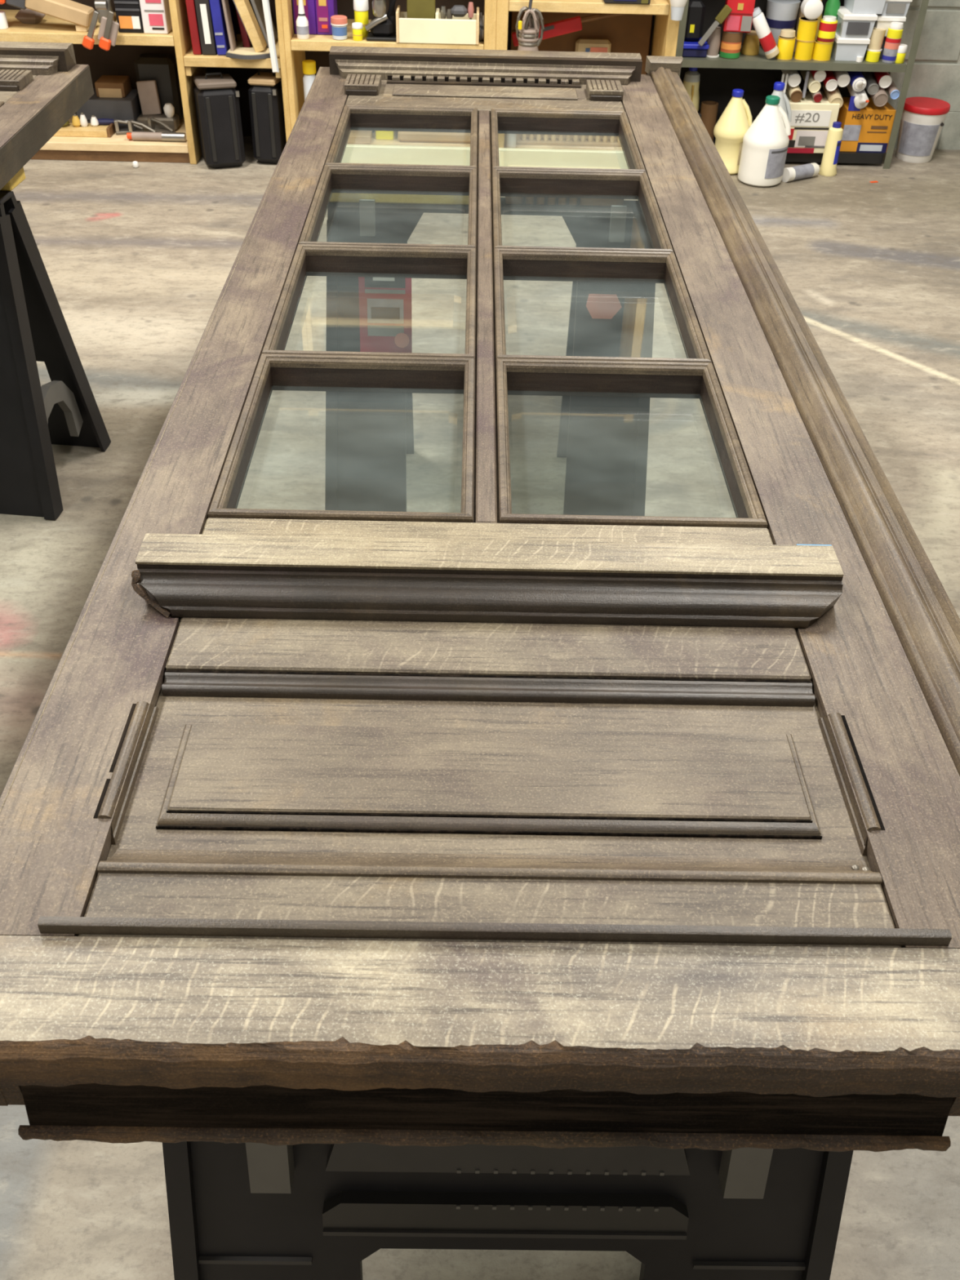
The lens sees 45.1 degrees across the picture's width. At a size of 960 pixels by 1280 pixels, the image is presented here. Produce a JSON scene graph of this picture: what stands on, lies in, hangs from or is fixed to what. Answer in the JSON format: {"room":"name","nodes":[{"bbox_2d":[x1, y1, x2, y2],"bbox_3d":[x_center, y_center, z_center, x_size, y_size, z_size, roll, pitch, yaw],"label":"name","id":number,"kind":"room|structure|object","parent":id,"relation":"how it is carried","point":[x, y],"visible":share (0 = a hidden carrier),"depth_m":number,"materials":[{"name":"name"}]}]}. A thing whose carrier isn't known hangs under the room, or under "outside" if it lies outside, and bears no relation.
{"room":"woodworking workshop","nodes":[
{"label":"woodworking workshop","id":0,"kind":"room"},
{"bbox_2d":[0,136,959,1279],"bbox_3d":[-0.030,0.427,1.897,8.000,0.100,8.400,1,39,-1],"label":"floor","id":1,"kind":"structure","parent":0,"point":[138,262],"depth_m":3.06,"materials":[{"name":"concrete"}]},
{"bbox_2d":[0,190,111,519],"bbox_3d":[-1.305,-0.672,2.597,0.730,0.676,0.361,5,39,4],"label":"sawhorse","id":2,"kind":"object","parent":1,"relation":"on","point":[64,410],"visible":1,"depth_m":2.58,"materials":[{"name":"black plastic"}]},
{"bbox_2d":[0,167,25,191],"bbox_3d":[-1.260,-0.982,2.408,0.605,0.044,0.080,4,39,2],"label":"lumber offcut","id":3,"kind":"object","parent":2,"relation":"on","point":[20,176],"visible":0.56,"depth_m":2.39,"materials":[{"name":"yellow wood"}]},
{"bbox_2d":[0,41,93,190],"bbox_3d":[-1.333,-0.525,1.756,0.799,0.154,2.620,1,39,-1],"label":"panelled door","id":4,"kind":"structure","parent":3,"relation":"on","point":[42,85],"depth_m":2.57,"materials":[{"name":"brown wood"}]},
{"bbox_2d":[192,72,245,168],"bbox_3d":[-1.027,-2.050,4.558,0.156,0.334,0.186,-11,41,-15],"label":"trash can","id":5,"kind":"object","parent":1,"relation":"on","point":[216,99],"visible":1,"depth_m":4.49,"materials":[{"name":"black plastic"}]},
{"bbox_2d":[247,69,286,163],"bbox_3d":[-0.839,-2.088,4.610,0.116,0.334,0.186,5,39,5],"label":"trash can","id":6,"kind":"object","parent":1,"relation":"on","point":[265,93],"visible":0.9,"depth_m":4.55,"materials":[{"name":"black plastic"}]},
{"bbox_2d":[0,0,679,164],"bbox_3d":[-0.978,-3.009,3.941,3.477,2.600,0.511,1,39,-1],"label":"shelving unit","id":7,"kind":"object","parent":1,"relation":"on","point":[119,60],"depth_m":4.48,"materials":[{"name":"brown wood"}]},
{"bbox_2d":[14,8,45,23],"bbox_3d":[-1.734,-2.406,4.461,0.100,0.045,0.090,1,39,-1],"label":"bag","id":8,"kind":"object","parent":7,"relation":"on","point":[27,15],"visible":0.86,"depth_m":4.43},
{"bbox_2d":[0,0,94,27],"bbox_3d":[-1.697,-2.409,4.323,0.472,0.194,0.090,1,39,-1],"label":"timber","id":9,"kind":"object","parent":7,"relation":"on","point":[68,11],"visible":0.91,"depth_m":4.32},
{"bbox_2d":[53,122,115,137],"bbox_3d":[-1.613,-2.067,4.679,0.258,0.036,0.100,1,39,-1],"label":"board","id":10,"kind":"object","parent":7,"relation":"on","point":[101,131],"visible":0.66,"depth_m":4.65,"materials":[{"name":"brown wood"}]},
{"bbox_2d":[82,0,119,50],"bbox_3d":[-1.413,-2.280,4.293,0.150,0.166,0.044,1,39,-1],"label":"clamp","id":11,"kind":"object","parent":7,"relation":"hanging from","point":[108,28],"visible":1,"depth_m":4.30,"materials":[{"name":"metal"}]},
{"bbox_2d":[96,0,114,22],"bbox_3d":[-1.453,-2.456,4.465,0.060,0.130,0.060,1,39,-1],"label":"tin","id":12,"kind":"object","parent":7,"relation":"on","point":[102,12],"visible":0.28,"depth_m":4.46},
{"bbox_2d":[75,88,142,129],"bbox_3d":[-1.521,-2.184,4.763,0.230,0.115,0.182,1,39,-1],"label":"tool case","id":13,"kind":"object","parent":7,"relation":"on","point":[127,108],"visible":0.39,"depth_m":4.69,"materials":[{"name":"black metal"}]},
{"bbox_2d":[94,75,132,97],"bbox_3d":[-1.494,-2.256,4.717,0.115,0.055,0.122,1,39,-1],"label":"cardboard box","id":14,"kind":"object","parent":13,"relation":"on","point":[107,86],"visible":1,"depth_m":4.68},
{"bbox_2d":[113,0,143,33],"bbox_3d":[-1.317,-2.401,4.386,0.093,0.150,0.163,1,39,-1],"label":"box","id":15,"kind":"object","parent":7,"relation":"on","point":[128,12],"visible":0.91,"depth_m":4.33,"materials":[{"name":"black cardboard"}]},
{"bbox_2d":[139,0,172,34],"bbox_3d":[-1.221,-2.399,4.370,0.090,0.170,0.153,1,39,-1],"label":"carton","id":16,"kind":"object","parent":7,"relation":"on","point":[155,14],"visible":0.92,"depth_m":4.33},
{"bbox_2d":[126,131,186,142],"bbox_3d":[-1.292,-2.010,4.621,0.230,0.034,0.034,1,39,-1],"label":"gun","id":17,"kind":"object","parent":7,"relation":"on","point":[134,135],"visible":1,"depth_m":4.61,"materials":[{"name":"metal"}]},
{"bbox_2d":[136,80,180,130],"bbox_3d":[-1.318,-2.175,4.709,0.160,0.177,0.083,1,39,-1],"label":"plane","id":18,"kind":"object","parent":7,"relation":"on","point":[148,92],"visible":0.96,"depth_m":4.71,"materials":[{"name":"wood"}]},
{"bbox_2d":[133,53,183,119],"bbox_3d":[-1.319,-2.272,4.770,0.160,0.250,0.110,1,39,-1],"label":"machine housing","id":19,"kind":"object","parent":7,"relation":"on","point":[162,68],"visible":0.6,"depth_m":4.69,"materials":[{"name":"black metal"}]},
{"bbox_2d":[185,0,201,54],"bbox_3d":[-1.079,-2.401,4.432,0.030,0.240,0.240,0,39,0],"label":"binder","id":20,"kind":"object","parent":7,"relation":"on","point":[190,4],"visible":0.48,"depth_m":4.35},
{"bbox_2d":[194,0,217,54],"bbox_3d":[-1.034,-2.415,4.419,0.052,0.280,0.242,0,39,0],"label":"binder","id":21,"kind":"object","parent":7,"relation":"on","point":[206,34],"visible":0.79,"depth_m":4.36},
{"bbox_2d":[208,0,236,55],"bbox_3d":[-0.987,-2.410,4.423,0.048,0.271,0.242,1,39,-1],"label":"binder","id":22,"kind":"object","parent":7,"relation":"on","point":[221,37],"visible":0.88,"depth_m":4.37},
{"bbox_2d":[221,0,236,51],"bbox_3d":[-0.952,-2.361,4.357,0.034,0.279,0.075,1,39,-1],"label":"book","id":23,"kind":"object","parent":7,"relation":"on","point":[224,2],"visible":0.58,"depth_m":4.37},
{"bbox_2d":[235,0,252,47],"bbox_3d":[-0.921,-2.469,4.512,0.056,0.251,0.200,1,39,-1],"label":"book","id":24,"kind":"object","parent":7,"relation":"on","point":[246,42],"visible":0.27,"depth_m":4.49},
{"bbox_2d":[226,47,270,59],"bbox_3d":[-0.881,-2.239,4.418,0.170,0.016,0.120,1,39,-1],"label":"tray","id":25,"kind":"object","parent":7,"relation":"on","point":[242,53],"visible":0.92,"depth_m":4.39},
{"bbox_2d":[233,0,266,52],"bbox_3d":[-0.880,-2.363,4.346,0.128,0.273,0.080,1,39,-1],"label":"timber","id":26,"kind":"object","parent":25,"relation":"on","point":[245,10],"visible":1,"depth_m":4.35,"materials":[{"name":"brown wood"}]},
{"bbox_2d":[250,0,277,48],"bbox_3d":[-0.854,-2.459,4.480,0.094,0.270,0.200,1,39,-1],"label":"board","id":27,"kind":"object","parent":7,"relation":"on","point":[257,5],"visible":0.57,"depth_m":4.45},
{"bbox_2d":[296,0,309,39],"bbox_3d":[-0.668,-2.346,4.331,0.047,0.170,0.047,1,39,-1],"label":"bottle","id":28,"kind":"object","parent":7,"relation":"on","point":[302,23],"visible":1,"depth_m":4.34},
{"bbox_2d":[292,0,316,34],"bbox_3d":[-0.666,-2.433,4.415,0.084,0.200,0.123,1,39,-1],"label":"carton","id":29,"kind":"object","parent":7,"relation":"on","point":[308,5],"visible":0.4,"depth_m":4.39,"materials":[{"name":"purple cardboard"}]},
{"bbox_2d":[302,59,315,100],"bbox_3d":[-0.664,-2.120,4.566,0.055,0.300,0.055,1,39,-1],"label":"bottle","id":30,"kind":"object","parent":7,"relation":"on","point":[308,65],"visible":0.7,"depth_m":4.49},
{"bbox_2d":[315,0,337,35],"bbox_3d":[-0.587,-2.432,4.416,0.070,0.200,0.123,1,39,-1],"label":"carton","id":31,"kind":"object","parent":7,"relation":"on","point":[325,9],"visible":0.85,"depth_m":4.39,"materials":[{"name":"purple cardboard"}]},
{"bbox_2d":[330,14,347,39],"bbox_3d":[-0.531,-2.312,4.369,0.063,0.075,0.063,1,39,-1],"label":"jar","id":32,"kind":"object","parent":7,"relation":"on","point":[339,23],"visible":1,"depth_m":4.35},
{"bbox_2d":[351,22,362,40],"bbox_3d":[-0.462,-2.296,4.368,0.041,0.056,0.041,1,39,-1],"label":"jar","id":33,"kind":"object","parent":7,"relation":"on","point":[357,27],"visible":1,"depth_m":4.35,"materials":[{"name":"yellow plastic"}]},
{"bbox_2d":[346,129,372,143],"bbox_3d":[-0.487,-2.039,4.687,0.095,0.030,0.100,1,39,-1],"label":"carton","id":34,"kind":"object","parent":7,"relation":"on","point":[355,136],"visible":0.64,"depth_m":4.65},
{"bbox_2d":[353,0,368,37],"bbox_3d":[-0.450,-2.364,4.396,0.057,0.125,0.057,1,39,-1],"label":"bottle","id":35,"kind":"object","parent":7,"relation":"on","point":[361,7],"visible":0.77,"depth_m":4.37,"materials":[{"name":"yellow plastic"}]},
{"bbox_2d":[364,0,396,41],"bbox_3d":[-0.368,-2.367,4.339,0.125,0.206,0.125,1,39,-1],"label":"router","id":36,"kind":"object","parent":7,"relation":"on","point":[382,27],"visible":0.94,"depth_m":4.35,"materials":[{"name":"black metal"}]},
{"bbox_2d":[375,130,394,140],"bbox_3d":[-0.387,-2.084,4.709,0.072,0.075,0.070,1,39,-1],"label":"carton","id":37,"kind":"object","parent":7,"relation":"on","point":[380,135],"visible":0.43,"depth_m":4.69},
{"bbox_2d":[397,131,471,143],"bbox_3d":[-0.167,-2.090,4.748,0.330,0.045,0.200,1,39,-1],"label":"cardboard box","id":38,"kind":"object","parent":7,"relation":"on","point":[403,136],"visible":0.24,"depth_m":4.67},
{"bbox_2d":[395,4,479,44],"bbox_3d":[-0.159,-2.325,4.375,0.310,0.104,0.126,1,39,-1],"label":"tote","id":39,"kind":"object","parent":7,"relation":"on","point":[455,30],"visible":1,"depth_m":4.33,"materials":[{"name":"brown wood"}]},
{"bbox_2d":[406,0,435,18],"bbox_3d":[-0.220,-2.365,4.343,0.105,0.190,0.050,1,39,-1],"label":"box","id":40,"kind":"object","parent":39,"relation":"in","point":[419,9],"visible":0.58,"depth_m":4.32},
{"bbox_2d":[450,4,466,17],"bbox_3d":[-0.079,-2.361,4.344,0.060,0.035,0.050,1,39,-1],"label":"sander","id":41,"kind":"object","parent":39,"relation":"in","point":[457,11],"visible":1,"depth_m":4.33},
{"bbox_2d":[504,133,516,147],"bbox_3d":[0.123,-2.014,4.632,0.045,0.085,0.045,1,39,-1],"label":"bottle","id":42,"kind":"object","parent":7,"relation":"on","point":[510,139],"visible":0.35,"depth_m":4.62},
{"bbox_2d":[511,15,582,46],"bbox_3d":[0.258,-2.350,4.469,0.272,0.110,0.026,1,39,-1],"label":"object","id":43,"kind":"object","parent":7,"relation":"on","point":[571,24],"visible":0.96,"depth_m":4.45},
{"bbox_2d":[515,133,621,146],"bbox_3d":[0.389,-2.108,4.732,0.480,0.115,0.180,1,39,-1],"label":"peg rack","id":44,"kind":"object","parent":7,"relation":"on","point":[522,139],"visible":0.42,"depth_m":4.70,"materials":[{"name":"brown wood"}]},
{"bbox_2d":[511,13,626,32],"bbox_3d":[0.406,-2.445,4.561,0.564,0.132,0.022,1,39,-1],"label":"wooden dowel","id":45,"kind":"object","parent":7,"relation":"attached to","point":[596,16],"visible":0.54,"depth_m":4.55,"materials":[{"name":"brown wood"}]},
{"bbox_2d":[510,11,652,74],"bbox_3d":[0.403,-2.337,4.734,0.560,0.470,0.012,1,39,-1],"label":"shelf","id":46,"kind":"object","parent":7,"relation":"on","point":[628,33],"visible":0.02,"depth_m":4.64,"materials":[{"name":"wood"}]},
{"bbox_2d":[574,38,611,52],"bbox_3d":[0.452,-2.270,4.747,0.141,0.350,0.042,1,39,-1],"label":"cardboard box","id":47,"kind":"object","parent":7,"relation":"on","point":[582,45],"visible":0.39,"depth_m":4.64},
{"bbox_2d":[603,0,650,4],"bbox_3d":[0.544,-2.422,4.339,0.170,0.030,0.202,1,39,-1],"label":"case","id":48,"kind":"object","parent":7,"relation":"on","point":[628,2],"visible":1,"depth_m":4.27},
{"bbox_2d":[669,0,687,20],"bbox_3d":[0.726,-2.342,4.227,0.072,0.135,0.072,-27,47,-31],"label":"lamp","id":49,"kind":"object","parent":7,"relation":"attached to","point":[677,6],"visible":1,"depth_m":4.23,"materials":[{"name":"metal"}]},
{"bbox_2d":[341,144,628,168],"bbox_3d":[-0.003,-1.914,4.614,1.280,0.092,0.024,1,39,-1],"label":"board","id":50,"kind":"object","parent":1,"relation":"on","point":[353,153],"visible":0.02,"depth_m":4.59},
{"bbox_2d":[324,197,655,515],"bbox_3d":[0.019,-0.633,2.574,0.730,0.699,0.361,1,39,0],"label":"sawhorse","id":51,"kind":"object","parent":1,"relation":"on","point":[603,441],"visible":0.63,"depth_m":2.51,"materials":[{"name":"black plastic"}]},
{"bbox_2d":[367,298,403,323],"bbox_3d":[-0.199,-0.690,2.430,0.076,0.049,0.011,1,39,0],"label":"label","id":52,"kind":"object","parent":51,"relation":"attached to","point":[379,310],"depth_m":2.43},
{"bbox_2d":[328,192,469,204],"bbox_3d":[-0.137,-0.910,2.349,0.352,0.033,0.053,1,39,-1],"label":"lumber offcut","id":53,"kind":"object","parent":51,"relation":"on","point":[335,197],"visible":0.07,"depth_m":2.33,"materials":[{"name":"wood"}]},
{"bbox_2d":[505,196,623,206],"bbox_3d":[0.172,-0.905,2.355,0.240,0.031,0.042,1,39,-1],"label":"slatted offcut","id":54,"kind":"object","parent":51,"relation":"on","point":[524,201],"visible":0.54,"depth_m":2.35,"materials":[{"name":"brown wood"}]},
{"bbox_2d":[162,1141,853,1279],"bbox_3d":[0.027,0.475,1.235,0.704,0.676,0.361,1,39,-1],"label":"sawhorse","id":55,"kind":"object","parent":1,"relation":"on","point":[242,1211],"visible":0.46,"depth_m":1.16,"materials":[{"name":"black plastic"}]},
{"bbox_2d":[713,88,751,174],"bbox_3d":[1.009,-2.036,4.629,0.147,0.305,0.147,-10,41,-14],"label":"jug","id":56,"kind":"object","parent":1,"relation":"on","point":[730,130],"visible":0.72,"depth_m":4.58,"materials":[{"name":"plastic"}]},
{"bbox_2d":[737,95,791,186],"bbox_3d":[1.119,-1.956,4.526,0.178,0.315,0.178,-10,41,-14],"label":"jug","id":57,"kind":"object","parent":1,"relation":"on","point":[765,145],"visible":1,"depth_m":4.48,"materials":[{"name":"plastic"}]},
{"bbox_2d":[771,81,791,136],"bbox_3d":[1.171,-2.054,4.637,0.139,0.330,0.139,-10,41,-14],"label":"jug","id":58,"kind":"object","parent":1,"relation":"on","point":[779,86],"visible":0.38,"depth_m":4.55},
{"bbox_2d":[782,162,819,182],"bbox_3d":[1.288,-1.877,4.643,0.170,0.054,0.053,-20,44,-24],"label":"tube","id":59,"kind":"object","parent":1,"relation":"on","point":[810,170],"visible":0.91,"depth_m":4.62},
{"bbox_2d":[675,0,928,168],"bbox_3d":[1.234,-2.528,4.493,0.941,1.250,0.282,1,39,-1],"label":"metal shelf","id":60,"kind":"object","parent":1,"relation":"on","point":[757,75],"visible":0.3,"depth_m":4.68,"materials":[{"name":"metal"}]},
{"bbox_2d":[682,38,709,57],"bbox_3d":[0.843,-2.347,4.582,0.104,0.048,0.132,1,39,-1],"label":"tray","id":61,"kind":"object","parent":60,"relation":"on","point":[691,49],"visible":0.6,"depth_m":4.54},
{"bbox_2d":[684,0,705,41],"bbox_3d":[0.833,-2.416,4.518,0.075,0.140,0.062,1,39,-1],"label":"bottle","id":62,"kind":"object","parent":61,"relation":"in","point":[696,8],"visible":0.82,"depth_m":4.49,"materials":[{"name":"black plastic"}]},
{"bbox_2d":[697,4,732,46],"bbox_3d":[0.905,-2.367,4.460,0.113,0.145,0.016,1,39,-1],"label":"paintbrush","id":63,"kind":"object","parent":61,"relation":"on","point":[726,10],"visible":1,"depth_m":4.45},
{"bbox_2d":[700,100,718,142],"bbox_3d":[0.941,-2.140,4.790,0.070,0.155,0.070,1,39,-1],"label":"roll","id":64,"kind":"object","parent":60,"relation":"on","point":[708,109],"visible":0.59,"depth_m":4.75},
{"bbox_2d":[706,26,720,57],"bbox_3d":[0.918,-2.346,4.541,0.056,0.103,0.056,1,39,-1],"label":"cup","id":65,"kind":"object","parent":60,"relation":"on","point":[713,41],"visible":0.91,"depth_m":4.53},
{"bbox_2d":[719,29,742,58],"bbox_3d":[0.986,-2.343,4.545,0.081,0.094,0.081,1,39,-1],"label":"can","id":66,"kind":"object","parent":60,"relation":"on","point":[731,42],"visible":0.85,"depth_m":4.52,"materials":[{"name":"metal"}]},
{"bbox_2d":[722,0,755,32],"bbox_3d":[1.000,-2.428,4.475,0.105,0.125,0.082,5,39,4],"label":"carton","id":67,"kind":"object","parent":66,"relation":"on","point":[740,19],"visible":0.98,"depth_m":4.45,"materials":[{"name":"red cardboard"}]},
{"bbox_2d":[740,30,759,55],"bbox_3d":[1.078,-2.374,4.600,0.073,0.078,0.073,1,39,-1],"label":"jar","id":68,"kind":"object","parent":60,"relation":"on","point":[750,46],"visible":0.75,"depth_m":4.58,"materials":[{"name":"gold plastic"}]},
{"bbox_2d":[751,7,779,58],"bbox_3d":[1.106,-2.358,4.499,0.139,0.180,0.052,1,39,-1],"label":"tube","id":69,"kind":"object","parent":60,"relation":"on","point":[766,37],"visible":1,"depth_m":4.48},
{"bbox_2d":[762,0,800,49],"bbox_3d":[1.197,-2.454,4.622,0.130,0.179,0.130,1,39,-1],"label":"bucket","id":70,"kind":"object","parent":60,"relation":"on","point":[780,15],"visible":0.61,"depth_m":4.56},
{"bbox_2d":[775,28,795,60],"bbox_3d":[1.201,-2.338,4.540,0.068,0.102,0.068,1,39,-1],"label":"paint can","id":71,"kind":"object","parent":60,"relation":"on","point":[786,41],"visible":1,"depth_m":4.52,"materials":[{"name":"gold metal"}]},
{"bbox_2d":[793,40,814,60],"bbox_3d":[1.276,-2.324,4.553,0.070,0.068,0.070,1,39,-1],"label":"paint can","id":72,"kind":"object","parent":60,"relation":"on","point":[804,50],"visible":0.89,"depth_m":4.53,"materials":[{"name":"gold metal"}]},
{"bbox_2d":[795,17,818,41],"bbox_3d":[1.275,-2.380,4.510,0.074,0.073,0.074,1,39,-1],"label":"paint can","id":73,"kind":"object","parent":72,"relation":"on","point":[806,29],"visible":0.92,"depth_m":4.49,"materials":[{"name":"gold metal"}]},
{"bbox_2d":[800,0,822,20],"bbox_3d":[1.280,-2.441,4.467,0.074,0.074,0.074,1,39,-1],"label":"roll","id":74,"kind":"object","parent":73,"relation":"on","point":[811,10],"visible":1,"depth_m":4.44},
{"bbox_2d":[785,71,839,153],"bbox_3d":[1.331,-2.177,4.733,0.220,0.301,0.198,0,39,-2],"label":"carton","id":75,"kind":"object","parent":60,"relation":"on","point":[811,121],"depth_m":4.68,"materials":[{"name":"cardboard"}]},
{"bbox_2d":[783,76,802,102],"bbox_3d":[1.264,-2.237,4.683,0.048,0.075,0.180,0,39,-1],"label":"tube","id":76,"kind":"object","parent":75,"relation":"in","point":[795,93],"visible":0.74,"depth_m":4.63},
{"bbox_2d":[781,69,800,87],"bbox_3d":[1.249,-2.285,4.660,0.050,0.069,0.179,0,39,-2],"label":"tube","id":77,"kind":"object","parent":76,"relation":"on","point":[793,78],"visible":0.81,"depth_m":4.61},
{"bbox_2d":[794,130,828,147],"bbox_3d":[1.355,-2.043,4.719,0.137,0.064,0.002,0,39,-2],"label":"picture","id":78,"kind":"object","parent":75,"relation":"attached to","point":[802,139],"depth_m":4.72},
{"bbox_2d":[810,89,822,102],"bbox_3d":[1.354,-2.232,4.687,0.033,0.061,0.178,1,39,0],"label":"tube","id":79,"kind":"object","parent":75,"relation":"in","point":[817,96],"visible":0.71,"depth_m":4.63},
{"bbox_2d":[800,70,821,93],"bbox_3d":[1.334,-2.268,4.674,0.047,0.069,0.179,0,39,-2],"label":"tube","id":80,"kind":"object","parent":79,"relation":"on","point":[814,86],"visible":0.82,"depth_m":4.62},
{"bbox_2d":[810,70,826,82],"bbox_3d":[1.351,-2.297,4.650,0.047,0.064,0.179,2,39,0],"label":"tube","id":81,"kind":"object","parent":80,"relation":"on","point":[818,75],"visible":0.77,"depth_m":4.59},
{"bbox_2d":[822,82,843,108],"bbox_3d":[1.432,-2.218,4.698,0.053,0.082,0.181,2,39,0],"label":"tube","id":82,"kind":"object","parent":75,"relation":"on","point":[834,96],"visible":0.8,"depth_m":4.64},
{"bbox_2d":[822,70,837,91],"bbox_3d":[1.403,-2.273,4.670,0.047,0.069,0.179,2,39,0],"label":"tube","id":83,"kind":"object","parent":82,"relation":"on","point":[830,82],"visible":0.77,"depth_m":4.62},
{"bbox_2d":[832,71,850,87],"bbox_3d":[1.448,-2.286,4.659,0.050,0.072,0.180,2,39,0],"label":"tube","id":84,"kind":"object","parent":82,"relation":"on","point":[842,77],"visible":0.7,"depth_m":4.60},
{"bbox_2d":[811,39,833,61],"bbox_3d":[1.348,-2.322,4.557,0.075,0.063,0.075,1,39,-1],"label":"paint can","id":85,"kind":"object","parent":60,"relation":"on","point":[821,51],"visible":0.87,"depth_m":4.54,"materials":[{"name":"gold metal"}]},
{"bbox_2d":[817,15,837,43],"bbox_3d":[1.353,-2.379,4.507,0.067,0.087,0.067,1,39,-1],"label":"tin","id":86,"kind":"object","parent":85,"relation":"on","point":[828,24],"visible":1,"depth_m":4.49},
{"bbox_2d":[823,0,839,19],"bbox_3d":[1.382,-2.445,4.569,0.055,0.240,0.055,1,39,-1],"label":"spray can","id":87,"kind":"object","parent":86,"relation":"on","point":[832,6],"visible":0.43,"depth_m":4.52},
{"bbox_2d":[831,6,877,61],"bbox_3d":[1.461,-2.391,4.564,0.137,0.164,0.160,1,39,-1],"label":"tub","id":88,"kind":"object","parent":60,"relation":"on","point":[843,48],"depth_m":4.51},
{"bbox_2d":[844,0,885,13],"bbox_3d":[1.495,-2.497,4.490,0.132,0.095,0.160,1,39,-1],"label":"tub","id":89,"kind":"object","parent":88,"relation":"on","point":[856,6],"visible":1,"depth_m":4.45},
{"bbox_2d":[836,96,896,152],"bbox_3d":[1.583,-2.155,4.783,0.198,0.214,0.188,1,39,-1],"label":"carton","id":90,"kind":"object","parent":60,"relation":"on","point":[868,129],"visible":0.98,"depth_m":4.72,"materials":[{"name":"cardboard"}]},
{"bbox_2d":[846,82,869,108],"bbox_3d":[1.529,-2.203,4.667,0.054,0.089,0.245,0,39,-2],"label":"tube","id":91,"kind":"object","parent":90,"relation":"on","point":[861,100],"visible":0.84,"depth_m":4.64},
{"bbox_2d":[847,71,866,91],"bbox_3d":[1.508,-2.252,4.636,0.054,0.076,0.232,1,39,-1],"label":"tube","id":92,"kind":"object","parent":91,"relation":"on","point":[858,82],"visible":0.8,"depth_m":4.60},
{"bbox_2d":[859,144,882,151],"bbox_3d":[1.611,-2.027,4.768,0.091,0.024,0.002,1,39,-1],"label":"print","id":93,"kind":"object","parent":90,"relation":"attached to","point":[862,147],"depth_m":4.77},
{"bbox_2d":[870,75,888,106],"bbox_3d":[1.606,-2.227,4.691,0.056,0.084,0.181,1,39,-1],"label":"tube","id":94,"kind":"object","parent":90,"relation":"on","point":[880,99],"visible":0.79,"depth_m":4.63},
{"bbox_2d":[861,71,879,94],"bbox_3d":[1.571,-2.261,4.679,0.044,0.067,0.179,1,39,-1],"label":"tube","id":95,"kind":"object","parent":94,"relation":"on","point":[872,86],"visible":0.79,"depth_m":4.63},
{"bbox_2d":[871,71,892,88],"bbox_3d":[1.613,-2.282,4.662,0.050,0.071,0.180,1,39,-1],"label":"tube","id":96,"kind":"object","parent":94,"relation":"on","point":[884,80],"visible":0.72,"depth_m":4.61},
{"bbox_2d":[885,78,899,99],"bbox_3d":[1.658,-2.240,4.680,0.037,0.060,0.178,1,39,-1],"label":"tube","id":97,"kind":"object","parent":90,"relation":"on","point":[893,91],"visible":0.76,"depth_m":4.63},
{"bbox_2d":[865,50,880,62],"bbox_3d":[1.548,-2.302,4.561,0.052,0.035,0.052,1,39,-1],"label":"tin","id":98,"kind":"object","parent":60,"relation":"on","point":[871,56],"visible":1,"depth_m":4.54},
{"bbox_2d":[866,26,886,51],"bbox_3d":[1.553,-2.353,4.536,0.061,0.075,0.061,1,39,-1],"label":"cup","id":99,"kind":"object","parent":98,"relation":"on","point":[877,37],"visible":0.99,"depth_m":4.52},
{"bbox_2d":[865,36,886,58],"bbox_3d":[1.595,-2.385,4.627,0.087,0.083,0.130,1,39,-1],"label":"crate","id":100,"kind":"object","parent":60,"relation":"on","point":[885,37],"visible":0.19,"depth_m":4.58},
{"bbox_2d":[873,0,912,36],"bbox_3d":[1.601,-2.459,4.540,0.117,0.138,0.150,1,39,-1],"label":"tub","id":101,"kind":"object","parent":100,"relation":"on","point":[883,21],"depth_m":4.48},
{"bbox_2d":[881,22,903,63],"bbox_3d":[1.613,-2.333,4.521,0.057,0.138,0.057,1,39,-1],"label":"spray can","id":102,"kind":"object","parent":60,"relation":"on","point":[895,32],"visible":1,"depth_m":4.50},
{"bbox_2d":[895,44,907,63],"bbox_3d":[1.648,-2.302,4.543,0.047,0.062,0.047,1,39,-1],"label":"tin","id":103,"kind":"object","parent":60,"relation":"on","point":[902,50],"visible":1,"depth_m":4.53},
{"bbox_3d":[0.863,-2.148,4.828,0.110,0.115,0.100,1,39,-1],"label":"box","id":104,"kind":"object","parent":60,"relation":"on","visible":0},
{"bbox_2d":[683,67,699,111],"bbox_3d":[0.859,-2.247,4.718,0.088,0.178,0.092,1,39,-1],"label":"bottle","id":105,"kind":"object","parent":104,"relation":"on","point":[691,77],"visible":0.66,"depth_m":4.68,"materials":[{"name":"beige plastic"}]},
{"bbox_2d":[817,121,843,176],"bbox_3d":[1.417,-1.978,4.658,0.076,0.196,0.075,1,39,-1],"label":"bottle","id":106,"kind":"object","parent":1,"relation":"on","point":[828,167],"visible":0.98,"depth_m":4.64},
{"bbox_2d":[895,97,950,163],"bbox_3d":[1.838,-2.128,4.836,0.191,0.220,0.191,1,39,-1],"label":"bucket","id":107,"kind":"object","parent":1,"relation":"on","point":[922,118],"visible":0.94,"depth_m":4.78,"materials":[{"name":"plastic"}]},
{"bbox_2d":[649,0,959,150],"bbox_3d":[0.010,-3.440,4.052,8.000,3.232,0.172,1,39,-1],"label":"wall","id":108,"kind":"structure","parent":0,"point":[935,73],"depth_m":4.80,"materials":[{"name":"paint"}]},
{"bbox_3d":[0.029,0.194,1.010,0.570,0.043,0.080,1,39,-1],"label":"lumber offcut","id":109,"kind":"object","parent":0,"visible":0},
{"bbox_2d":[0,45,959,1151],"bbox_3d":[0.047,-0.529,1.806,0.876,0.154,2.648,1,39,-1],"label":"panelled door","id":110,"kind":"structure","parent":109,"relation":"on","point":[485,823],"depth_m":0.99,"materials":[{"name":"brown wood"}]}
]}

